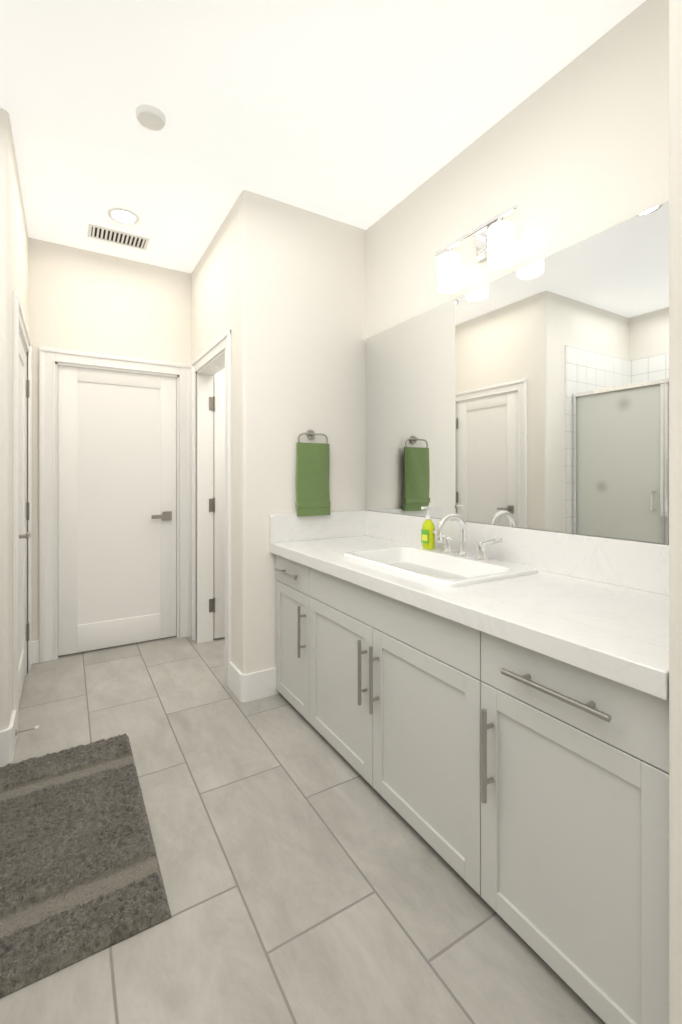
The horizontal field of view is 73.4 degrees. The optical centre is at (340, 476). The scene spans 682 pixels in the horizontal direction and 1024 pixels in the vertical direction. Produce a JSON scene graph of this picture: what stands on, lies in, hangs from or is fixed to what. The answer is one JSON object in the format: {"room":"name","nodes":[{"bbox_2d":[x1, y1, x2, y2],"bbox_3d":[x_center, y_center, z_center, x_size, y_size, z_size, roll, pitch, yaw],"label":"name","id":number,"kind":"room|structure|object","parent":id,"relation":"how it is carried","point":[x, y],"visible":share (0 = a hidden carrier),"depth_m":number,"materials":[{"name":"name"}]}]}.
{"room":"bathroom","nodes":[
{"label":"bathroom","id":0,"kind":"room"},
{"bbox_2d":[16,161,35,640],"bbox_3d":[-1.841,-0.170,2.545,0.135,2.840,1.080,0,0,-31],"label":"wall","id":1,"kind":"structure","parent":0,"point":[25,245],"depth_m":3.05,"materials":[{"name":"white paint"}]},
{"bbox_2d":[13,291,30,740],"bbox_3d":[-1.829,0.190,2.530,0.141,2.120,0.950,0,0,-31],"label":"door frame","id":2,"kind":"structure","parent":1,"relation":"attached to","point":[20,328],"depth_m":2.17,"materials":[{"name":"white wood"}]},
{"bbox_2d":[19,335,31,703],"bbox_3d":[-1.779,0.228,2.564,0.095,2.020,0.744,0,0,-31],"label":"door","id":3,"kind":"structure","parent":1,"relation":"in","point":[23,535],"depth_m":2.75,"materials":[{"name":"white wood"}]},
{"bbox_2d":[36,239,187,639],"bbox_3d":[-1.242,-0.170,3.617,2.265,2.840,0.120,0,0,-31],"label":"wall","id":4,"kind":"structure","parent":0,"point":[87,301],"depth_m":3.28,"materials":[{"name":"white paint"}]},
{"bbox_2d":[39,346,191,662],"bbox_3d":[-1.627,0.190,3.373,0.995,2.120,0.141,0,0,-31],"label":"door frame","id":5,"kind":"structure","parent":4,"relation":"attached to","point":[51,360],"depth_m":3.13,"materials":[{"name":"white wood"}]},
{"bbox_2d":[58,365,175,655],"bbox_3d":[-1.606,0.228,3.337,0.781,2.020,0.095,0,0,-31],"label":"back door","id":6,"kind":"structure","parent":4,"relation":"in","point":[116,508],"depth_m":3.33,"materials":[{"name":"white wood"}]},
{"bbox_2d":[0,108,363,730],"bbox_3d":[-1.238,-0.170,2.196,3.180,2.840,0.140,0,0,-31],"label":"wall","id":7,"kind":"structure","parent":0,"point":[306,304],"depth_m":2.70,"materials":[{"name":"white paint"}]},
{"bbox_2d":[0,722,15,766],"bbox_3d":[-1.615,1.175,1.891,0.419,0.150,0.034,0,0,-31],"label":"baseboard","id":8,"kind":"structure","parent":7,"relation":"attached to","point":[7,736],"depth_m":1.98,"materials":[{"name":"white wood"}]},
{"bbox_2d":[15,725,38,735],"bbox_3d":[-1.465,1.185,2.135,0.090,0.025,0.026,0,0,-31],"label":"door stop","id":9,"kind":"object","parent":7,"relation":"attached to","point":[33,728],"visible":0.98,"depth_m":2.13,"materials":[{"name":"silver metal"}]},
{"bbox_2d":[295,430,329,516],"bbox_3d":[-0.170,-0.021,2.721,0.221,0.511,0.058,0,0,-31],"label":"towel ring","id":10,"kind":"object","parent":7,"relation":"attached to","point":[312,479],"visible":1,"depth_m":2.69,"materials":[{"name":"green fabric"}]},
{"bbox_2d":[270,510,365,541],"bbox_3d":[-0.126,0.300,2.767,0.643,0.160,0.020,0,0,-31],"label":"backsplash","id":11,"kind":"structure","parent":7,"relation":"attached to","point":[342,524],"depth_m":2.74,"materials":[{"name":"white stone"}]},
{"bbox_2d":[188,190,267,673],"bbox_3d":[-0.805,-0.170,3.086,0.120,2.840,1.220,0,0,-31],"label":"wall","id":12,"kind":"structure","parent":0,"point":[228,285],"depth_m":2.59,"materials":[{"name":"white paint"}]},
{"bbox_2d":[191,329,231,687],"bbox_3d":[-0.845,0.190,3.132,0.141,2.120,0.930,0,0,-31],"label":"door frame","id":13,"kind":"structure","parent":12,"relation":"attached to","point":[211,361],"depth_m":3.43,"materials":[{"name":"white wood"}]},
{"bbox_2d":[209,374,224,638],"bbox_3d":[-0.674,0.228,3.649,0.751,2.020,0.072,0,0,-31],"label":"room door","id":14,"kind":"structure","parent":12,"relation":"in","point":[217,504],"depth_m":3.50,"materials":[{"name":"white wood"}]},
{"bbox_2d":[0,636,605,1023],"bbox_3d":[-0.797,1.275,1.714,3.740,0.050,6.200,0,0,-31],"label":"floor","id":15,"kind":"structure","parent":0,"point":[310,874],"depth_m":1.38,"materials":[{"name":"tile"}]},
{"bbox_2d":[0,733,170,998],"bbox_3d":[-1.019,1.231,1.584,0.629,0.034,1.054,0,0,-31],"label":"bath mat","id":16,"kind":"object","parent":15,"relation":"on","point":[80,876],"visible":1,"depth_m":1.46,"materials":[{"name":"grey fabric"}]},
{"bbox_2d":[270,550,668,1023],"bbox_3d":[0.392,0.843,1.917,0.670,0.815,2.012,0,0,-31],"label":"bathroom vanity","id":17,"kind":"object","parent":15,"relation":"on","point":[482,709],"depth_m":1.23,"materials":[{"name":"grey wood"}]},
{"bbox_2d":[270,534,668,693],"bbox_3d":[0.395,0.408,1.919,0.663,0.055,2.012,0,0,-31],"label":"countertop","id":18,"kind":"structure","parent":17,"relation":"on","point":[622,631],"depth_m":1.33,"materials":[{"name":"white stone"}]},
{"bbox_2d":[421,506,434,548],"bbox_3d":[0.430,0.257,2.282,0.065,0.209,0.078,0,0,-31],"label":"soap bottle","id":19,"kind":"object","parent":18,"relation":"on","point":[428,536],"visible":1,"depth_m":2.26,"materials":[{"name":"yellow plastic"}]},
{"bbox_2d":[338,542,541,585],"bbox_3d":[0.394,0.438,1.986,0.490,0.152,0.720,0,0,-31],"label":"sink","id":20,"kind":"object","parent":18,"relation":"in","point":[431,565],"depth_m":2.02,"materials":[{"name":"white ceramic"}]},
{"bbox_2d":[432,514,501,557],"bbox_3d":[0.505,0.264,2.052,0.195,0.196,0.387,0,0,-31],"label":"faucet","id":21,"kind":"object","parent":18,"relation":"on","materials":[{"name":"silver metal"}]},
{"bbox_2d":[0,0,645,272],"bbox_3d":[-0.797,-1.615,1.714,3.740,0.050,6.200,0,0,-31],"label":"ceiling","id":22,"kind":"structure","parent":0,"point":[364,114],"depth_m":1.92,"materials":[{"name":"white paint"}]},
{"bbox_2d":[87,223,149,250],"bbox_3d":[-1.478,-1.586,3.043,0.360,0.006,0.180,0,0,-31],"label":"ceiling vent","id":23,"kind":"object","parent":22,"relation":"in","point":[116,236],"visible":1,"depth_m":3.03,"materials":[{"name":"white plastic"}]},
{"bbox_2d":[107,208,138,224],"bbox_3d":[-1.329,-1.585,2.795,0.176,0.008,0.176,0,0,-31],"label":"recessed light","id":24,"kind":"object","parent":22,"relation":"in","point":[123,216],"visible":1,"depth_m":2.79,"materials":[{"name":"white plastic"}]},
{"bbox_2d":[136,104,165,130],"bbox_3d":[-0.838,-1.573,2.016,0.124,0.033,0.124,0,0,-31],"label":"smoke detector","id":25,"kind":"object","parent":22,"relation":"attached to","point":[150,117],"visible":0.98,"depth_m":1.99,"materials":[{"name":"white plastic"}]},
{"bbox_2d":[364,0,647,541],"bbox_3d":[1.127,-0.170,1.464,0.120,2.840,3.790,0,0,-31],"label":"wall","id":26,"kind":"structure","parent":0,"point":[573,154],"depth_m":1.88,"materials":[{"name":"white paint"}]},
{"bbox_2d":[435,204,519,293],"bbox_3d":[0.611,-1.002,2.053,0.156,0.235,0.470,0,0,-31],"label":"sconce","id":27,"kind":"object","parent":26,"relation":"attached to","point":[496,244],"visible":1,"depth_m":1.99,"materials":[{"name":"white glass"}]},
{"bbox_2d":[365,201,668,543],"bbox_3d":[0.677,-0.331,2.087,0.006,1.098,2.007,0,0,-31],"label":"mirror","id":28,"kind":"object","parent":26,"relation":"attached to","point":[534,395],"visible":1,"depth_m":1.85,"materials":[{"name":"clear glass"}]},
{"bbox_2d":[366,510,668,593],"bbox_3d":[0.671,0.300,2.084,0.020,0.160,2.012,0,0,-31],"label":"backsplash","id":29,"kind":"structure","parent":26,"relation":"attached to","point":[619,562],"depth_m":1.73,"materials":[{"name":"white stone"}]},
{"bbox_2d":[648,0,681,1023],"bbox_3d":[0.942,-0.170,1.000,0.675,2.840,0.120,0,0,-31],"label":"wall","id":30,"kind":"structure","parent":0,"point":[664,16],"depth_m":0.87,"materials":[{"name":"white paint"}]}
]}

